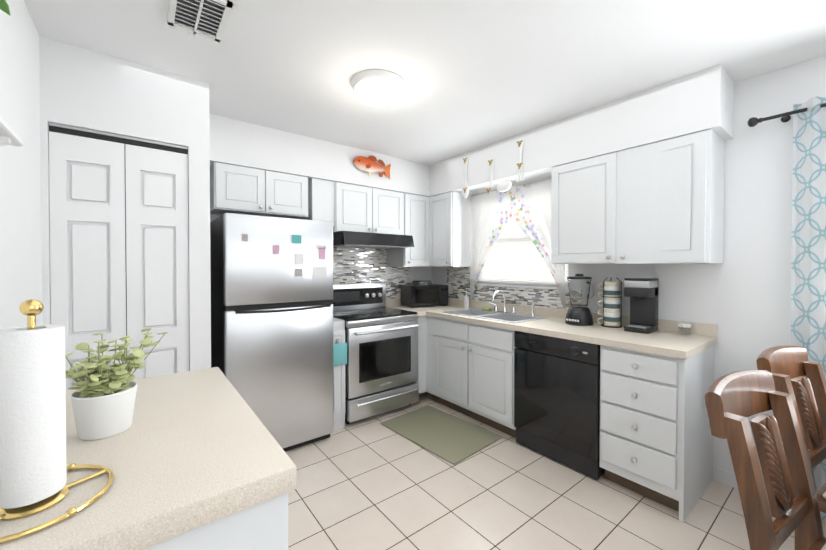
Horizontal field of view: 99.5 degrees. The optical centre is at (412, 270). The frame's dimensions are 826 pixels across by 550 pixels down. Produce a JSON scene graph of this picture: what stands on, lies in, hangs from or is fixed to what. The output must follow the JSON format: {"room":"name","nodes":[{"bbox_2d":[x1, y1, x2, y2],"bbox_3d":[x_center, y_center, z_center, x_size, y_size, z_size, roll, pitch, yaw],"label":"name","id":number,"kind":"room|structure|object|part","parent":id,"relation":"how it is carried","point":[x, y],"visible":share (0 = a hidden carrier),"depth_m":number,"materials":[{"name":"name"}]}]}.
{"room":"kitchen","nodes":[
{"label":"kitchen","id":0,"kind":"room"},
{"bbox_2d":[0,0,41,329],"bbox_3d":[-0.539,0.113,-0.017,0.120,2.470,5.910,0,1,-38],"label":"wall","id":1,"kind":"structure","parent":0,"point":[20,234],"depth_m":1.41,"materials":[{"name":"paint"}]},
{"bbox_2d":[0,116,22,146],"bbox_3d":[-0.750,-0.250,0.474,0.152,0.135,0.850,0,1,-38],"label":"wall shelf","id":2,"kind":"object","parent":1,"relation":"attached to","point":[9,135],"visible":1,"depth_m":0.78,"materials":[{"name":"paint"}]},
{"bbox_2d":[0,0,10,15],"bbox_3d":[-0.843,-0.502,0.641,0.207,0.364,0.197,0,1,-38],"label":"potted plant","id":3,"kind":"object","parent":2,"relation":"on","point":[4,6],"visible":1,"depth_m":0.72,"materials":[{"name":"green plant"}]},
{"bbox_2d":[39,36,210,370],"bbox_3d":[-1.780,0.088,2.249,0.720,2.470,0.810,0,1,-38],"label":"wall","id":4,"kind":"structure","parent":0,"point":[80,87],"depth_m":1.94,"materials":[{"name":"paint"}]},
{"bbox_2d":[49,122,188,389],"bbox_3d":[-1.585,0.287,1.933,0.581,2.049,0.042,0,1,-38],"label":"bifold pantry door","id":5,"kind":"structure","parent":4,"relation":"in","point":[93,264],"depth_m":1.90,"materials":[{"name":"paint"}]},
{"bbox_2d":[209,113,430,196],"bbox_3d":[-0.650,-0.990,3.423,2.520,0.340,0.335,0,1,-38],"label":"soffit","id":6,"kind":"structure","parent":0,"point":[240,143],"depth_m":2.98,"materials":[{"name":"paint"}]},
{"bbox_2d":[354,155,390,178],"bbox_3d":[-0.385,-1.012,3.372,0.423,0.202,0.048,0,1,-38],"label":"decor","id":7,"kind":"object","parent":6,"relation":"attached to","point":[369,165],"visible":0.96,"depth_m":3.35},
{"bbox_2d":[210,214,431,298],"bbox_3d":[-1.074,0.075,3.392,3.540,2.470,0.120,0,1,-38],"label":"wall","id":8,"kind":"structure","parent":0,"point":[420,273],"depth_m":4.21,"materials":[{"name":"paint"}]},
{"bbox_2d":[210,162,309,218],"bbox_3d":[-1.281,-0.638,2.925,0.719,0.346,0.324,0,1,-38],"label":"upper cabinet","id":9,"kind":"object","parent":8,"relation":"attached to","point":[233,188],"depth_m":2.77,"materials":[{"name":"paint"}]},
{"bbox_2d":[306,178,345,229],"bbox_3d":[-0.860,-0.611,3.255,0.273,0.406,0.324,0,1,-38],"label":"upper cabinet","id":10,"kind":"object","parent":8,"relation":"attached to","point":[327,198],"depth_m":3.15,"materials":[{"name":"paint"}]},
{"bbox_2d":[333,183,397,234],"bbox_3d":[-0.497,-0.590,3.539,0.780,0.456,0.324,0,1,-38],"label":"upper cabinet","id":11,"kind":"object","parent":8,"relation":"attached to","point":[368,209],"depth_m":3.40,"materials":[{"name":"paint"}]},
{"bbox_2d":[333,231,413,248],"bbox_3d":[-0.444,-0.295,3.475,0.776,0.122,0.500,0,1,-38],"label":"range hood","id":12,"kind":"object","parent":11,"relation":"attached to","point":[348,239],"visible":0.88,"depth_m":3.26,"materials":[{"name":"black metal"}]},
{"bbox_2d":[333,247,409,298],"bbox_3d":[-0.488,0.174,3.770,1.152,1.064,0.007,0,1,-38],"label":"tile backsplash","id":13,"kind":"structure","parent":8,"relation":"attached to","point":[358,265],"depth_m":3.77,"materials":[{"name":"tile"}]},
{"bbox_2d":[387,192,429,266],"bbox_3d":[-0.062,-0.433,3.852,0.416,0.776,0.371,0,1,-38],"label":"upper cabinet","id":14,"kind":"object","parent":8,"relation":"attached to","point":[413,210],"depth_m":3.76,"materials":[{"name":"paint"}]},
{"bbox_2d":[24,0,825,164],"bbox_3d":[0.784,-1.163,1.004,3.840,0.060,6.510,0,1,-38],"label":"ceiling","id":15,"kind":"structure","parent":0,"point":[475,74],"depth_m":1.83,"materials":[{"name":"paint"}]},
{"bbox_2d":[168,0,232,42],"bbox_3d":[-0.942,-1.129,1.539,0.210,0.019,0.310,0,1,-38],"label":"ceiling vent","id":16,"kind":"object","parent":15,"relation":"in","point":[208,19],"visible":0.94,"depth_m":1.55,"materials":[{"name":"white metal"}]},
{"bbox_2d":[351,69,405,106],"bbox_3d":[-0.213,-1.077,2.149,0.336,0.138,0.336,0,1,-38],"label":"ceiling light","id":17,"kind":"object","parent":15,"relation":"attached to","point":[376,87],"visible":1,"depth_m":2.06,"materials":[{"name":"white glass"}]},
{"bbox_2d":[285,392,825,549],"bbox_3d":[0.784,1.367,1.032,3.840,0.060,6.510,0,1,-38],"label":"floor","id":18,"kind":"structure","parent":0,"point":[370,483],"depth_m":1.98,"materials":[{"name":"tile"}]},
{"bbox_2d":[0,367,296,549],"bbox_3d":[-0.742,0.861,0.854,0.616,0.955,0.880,0,1,-38],"label":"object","id":19,"kind":"object","parent":18,"relation":"on","point":[200,459],"visible":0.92,"depth_m":0.67,"materials":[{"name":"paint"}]},
{"bbox_2d":[0,299,113,543],"bbox_3d":[-0.631,0.216,0.578,0.206,0.339,0.204,0,1,-38],"label":"paper towel holder","id":20,"kind":"object","parent":19,"relation":"on","point":[34,468],"visible":1,"depth_m":0.55,"materials":[{"name":"white paper"}]},
{"bbox_2d":[65,328,167,439],"bbox_3d":[-0.728,0.269,0.831,0.244,0.228,0.199,0,1,-38],"label":"potted plant","id":21,"kind":"object","parent":19,"relation":"on","point":[103,403],"visible":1,"depth_m":0.81,"materials":[{"name":"green plant"}]},
{"bbox_2d":[210,213,333,451],"bbox_3d":[-1.135,0.467,2.773,0.756,1.700,0.737,0,1,-38],"label":"fridge","id":22,"kind":"object","parent":18,"relation":"on","point":[271,319],"visible":0.88,"depth_m":2.48,"materials":[{"name":"silver metal"}]},
{"bbox_2d":[333,317,344,429],"bbox_3d":[-0.808,0.864,3.112,0.160,0.900,0.654,0,1,-38],"label":"cabinet filler","id":23,"kind":"object","parent":18,"relation":"on","point":[339,376],"visible":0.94,"depth_m":2.90,"materials":[{"name":"paint"}]},
{"bbox_2d":[333,339,346,365],"bbox_3d":[-0.616,0.668,2.870,0.166,0.217,0.014,0,1,-38],"label":"pot holder","id":24,"kind":"object","parent":23,"relation":"hanging from","point":[340,354],"visible":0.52,"depth_m":2.87,"materials":[{"name":"teal fabric"}]},
{"bbox_2d":[332,283,418,423],"bbox_3d":[-0.416,0.723,3.361,0.754,1.175,0.712,0,1,-38],"label":"range","id":25,"kind":"object","parent":18,"relation":"on","point":[381,365],"visible":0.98,"depth_m":3.15,"materials":[{"name":"silver metal"}]},
{"bbox_2d":[417,319,461,402],"bbox_3d":[0.179,0.955,3.916,0.624,0.700,0.606,0,1,-38],"label":"base cabinet","id":26,"kind":"object","parent":18,"relation":"on","point":[424,324],"depth_m":3.44,"materials":[{"name":"paint"}]},
{"bbox_2d":[380,405,502,464],"bbox_3d":[0.215,1.309,2.878,0.580,0.012,0.840,-1,1,-42],"label":"floor mat","id":27,"kind":"object","parent":18,"relation":"on","point":[452,439],"visible":0.98,"depth_m":2.80,"materials":[{"name":"green fabric"}]},
{"bbox_2d":[422,323,515,437],"bbox_3d":[0.689,0.962,3.265,0.624,0.700,1.048,0,1,-38],"label":"base cabinet","id":28,"kind":"object","parent":18,"relation":"on","point":[467,369],"depth_m":2.99,"materials":[{"name":"paint"}]},
{"bbox_2d":[514,331,604,479],"bbox_3d":[1.183,0.881,2.590,0.624,0.852,0.610,0,1,-38],"label":"dishwasher","id":29,"kind":"object","parent":18,"relation":"on","point":[556,399],"visible":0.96,"depth_m":2.37,"materials":[{"name":"black plastic"}]},
{"bbox_2d":[600,345,713,521],"bbox_3d":[1.528,0.890,2.192,0.624,0.868,0.428,0,1,-38],"label":"base cabinet","id":30,"kind":"object","parent":18,"relation":"on","point":[656,440],"depth_m":1.98,"materials":[{"name":"paint"}]},
{"bbox_2d":[386,298,717,358],"bbox_3d":[0.785,0.387,3.042,0.740,0.115,2.721,0,1,-38],"label":"countertop","id":31,"kind":"structure","parent":30,"relation":"on","point":[666,339],"depth_m":2.38,"materials":[{"name":"laminate"}]},
{"bbox_2d":[401,280,447,307],"bbox_3d":[0.130,0.248,3.959,0.460,0.291,0.302,0,1,-26],"label":"microwave","id":32,"kind":"object","parent":31,"relation":"on","point":[412,296],"depth_m":3.83,"materials":[{"name":"black plastic"}]},
{"bbox_3d":[0.102,0.131,3.945,0.240,0.055,0.240,0,1,-38],"label":"cover on top of the microwave","id":33,"kind":"part","parent":32,"relation":"part of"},
{"bbox_2d":[464,291,468,308],"bbox_3d":[0.561,0.305,3.696,0.058,0.184,0.060,0,1,-38],"label":"soap bottle","id":34,"kind":"object","parent":31,"relation":"on","point":[466,302],"visible":1,"depth_m":3.68,"materials":[{"name":"white plastic"}]},
{"bbox_2d":[442,308,547,322],"bbox_3d":[0.715,0.485,3.184,0.465,0.176,0.840,0,1,-38],"label":"sink","id":35,"kind":"object","parent":31,"relation":"in","point":[496,316],"visible":0.27,"depth_m":3.19,"materials":[{"name":"metal"}]},
{"bbox_2d":[482,307,491,310],"bbox_3d":[0.734,0.379,3.471,0.060,0.027,0.090,0,1,-38],"label":"sponge","id":36,"kind":"object","parent":35,"relation":"on","point":[486,308],"visible":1,"depth_m":3.45,"materials":[{"name":"green"}]},
{"bbox_2d":[489,290,534,315],"bbox_3d":[0.849,0.289,3.195,0.209,0.214,0.489,0,1,-38],"label":"faucet","id":37,"kind":"object","parent":31,"relation":"on","point":[513,311],"visible":1,"depth_m":3.24,"materials":[{"name":"silver metal"}]},
{"bbox_2d":[565,274,594,325],"bbox_3d":[1.289,0.215,2.698,0.231,0.385,0.200,0,1,-38],"label":"blender","id":38,"kind":"object","parent":31,"relation":"on","point":[579,311],"visible":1,"depth_m":2.63,"materials":[{"name":"black plastic"}]},
{"bbox_2d":[598,277,621,327],"bbox_3d":[1.458,0.227,2.576,0.137,0.361,0.148,0,1,-38],"label":"mug rack","id":39,"kind":"object","parent":31,"relation":"on","point":[612,293],"visible":1,"depth_m":2.53,"materials":[{"name":"white ceramic"}]},
{"bbox_2d":[624,278,658,333],"bbox_3d":[1.558,0.230,2.387,0.189,0.362,0.154,0,1,-38],"label":"coffee maker","id":40,"kind":"object","parent":31,"relation":"on","point":[642,293],"visible":1,"depth_m":2.35,"materials":[{"name":"black plastic"}]},
{"bbox_2d":[678,323,690,334],"bbox_3d":[1.763,0.377,2.269,0.068,0.070,0.068,0,1,-38],"label":"jar","id":41,"kind":"object","parent":31,"relation":"on","point":[684,328],"visible":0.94,"depth_m":2.25,"materials":[{"name":"clear glass"}]},
{"bbox_2d":[705,370,825,549],"bbox_3d":[1.231,0.847,0.974,0.458,0.981,0.579,0,1,-30],"label":"dining chair","id":42,"kind":"object","parent":18,"relation":"on","point":[734,400],"visible":1,"depth_m":1.10,"materials":[{"name":"brown wood"}]},
{"bbox_2d":[756,346,825,549],"bbox_3d":[1.787,0.842,1.371,0.458,0.981,0.579,0,1,-28],"label":"dining chair","id":43,"kind":"object","parent":18,"relation":"on","point":[783,365],"visible":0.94,"depth_m":1.50,"materials":[{"name":"brown wood"}]},
{"bbox_2d":[430,64,733,195],"bbox_3d":[1.072,-0.985,2.999,0.330,0.340,2.455,0,1,-38],"label":"soffit","id":44,"kind":"structure","parent":0,"point":[701,100],"depth_m":2.40,"materials":[{"name":"paint"}]},
{"bbox_2d":[462,155,468,197],"bbox_3d":[0.514,-0.923,3.426,0.018,0.417,0.080,0,1,-38],"label":"decoration","id":45,"kind":"object","parent":44,"relation":"attached to","point":[465,189],"visible":1,"depth_m":3.42,"materials":[{"name":"white ceramic"}]},
{"bbox_2d":[486,157,511,193],"bbox_3d":[0.758,-0.864,3.094,0.044,0.339,0.264,0,1,-38],"label":"decor","id":46,"kind":"object","parent":44,"relation":"attached to","point":[503,185],"visible":1,"depth_m":3.10,"materials":[{"name":"white ceramic"}]},
{"bbox_2d":[470,179,565,308],"bbox_3d":[0.950,-0.242,3.332,0.032,1.107,1.066,0,1,-38],"label":"curtain","id":47,"kind":"object","parent":44,"relation":"hanging from","point":[527,207],"visible":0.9,"depth_m":3.30,"materials":[{"name":"white fabric"}]},
{"bbox_2d":[516,138,524,181],"bbox_3d":[0.899,-0.935,2.934,0.018,0.362,0.076,0,1,-38],"label":"decor","id":48,"kind":"object","parent":44,"relation":"attached to","point":[520,165],"visible":0.96,"depth_m":2.93,"materials":[{"name":"white ceramic"}]},
{"bbox_2d":[432,55,825,480],"bbox_3d":[2.107,0.090,2.053,0.120,2.470,5.910,0,1,-38],"label":"wall","id":49,"kind":"structure","parent":0,"point":[740,296],"depth_m":2.09,"materials":[{"name":"paint"}]},
{"bbox_2d":[430,191,472,266],"bbox_3d":[0.391,-0.433,3.815,0.382,0.776,0.370,0,1,-38],"label":"upper cabinet","id":50,"kind":"object","parent":49,"relation":"attached to","point":[437,228],"depth_m":3.69,"materials":[{"name":"paint"}]},
{"bbox_2d":[447,267,570,309],"bbox_3d":[0.894,0.141,3.499,0.007,0.361,1.600,0,1,-38],"label":"tile backsplash","id":51,"kind":"structure","parent":49,"relation":"attached to","point":[458,277],"depth_m":3.49,"materials":[{"name":"tile"}]},
{"bbox_2d":[447,284,450,293],"bbox_3d":[0.421,0.210,4.094,0.006,0.115,0.070,0,1,-38],"label":"electrical outlet","id":52,"kind":"object","parent":51,"relation":"attached to","point":[449,288],"visible":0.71,"depth_m":4.08,"materials":[{"name":"grey plastic"}]},
{"bbox_2d":[476,237,568,289],"bbox_3d":[1.030,-0.298,3.397,0.115,0.905,1.080,0,1,-38],"label":"window","id":53,"kind":"structure","parent":49,"relation":"in","point":[523,285],"depth_m":3.32,"materials":[{"name":"paint"}]},
{"bbox_2d":[478,217,567,285],"bbox_3d":[1.024,-0.308,3.392,0.040,0.873,1.020,0,1,-38],"label":"blinds","id":54,"kind":"object","parent":53,"relation":"attached to","point":[495,260],"visible":0.21,"depth_m":3.42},
{"bbox_2d":[551,129,724,263],"bbox_3d":[1.489,-0.428,2.440,0.362,0.757,0.970,0,1,-38],"label":"upper cabinet","id":55,"kind":"object","parent":49,"relation":"attached to","point":[660,202],"visible":1,"depth_m":2.23,"materials":[{"name":"paint"}]},
{"bbox_2d":[717,467,825,521],"bbox_3d":[2.896,1.295,0.951,0.012,0.085,3.180,0,1,-38],"label":"baseboard","id":56,"kind":"structure","parent":49,"relation":"attached to","point":[726,477],"depth_m":2.16,"materials":[{"name":"paint"}]},
{"bbox_2d":[748,97,825,520],"bbox_3d":[2.479,0.205,1.383,0.120,2.195,1.695,0,1,-38],"label":"curtain","id":57,"kind":"object","parent":49,"relation":"hanging from","point":[808,294],"visible":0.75,"depth_m":1.82,"materials":[{"name":"white fabric"}]}
]}

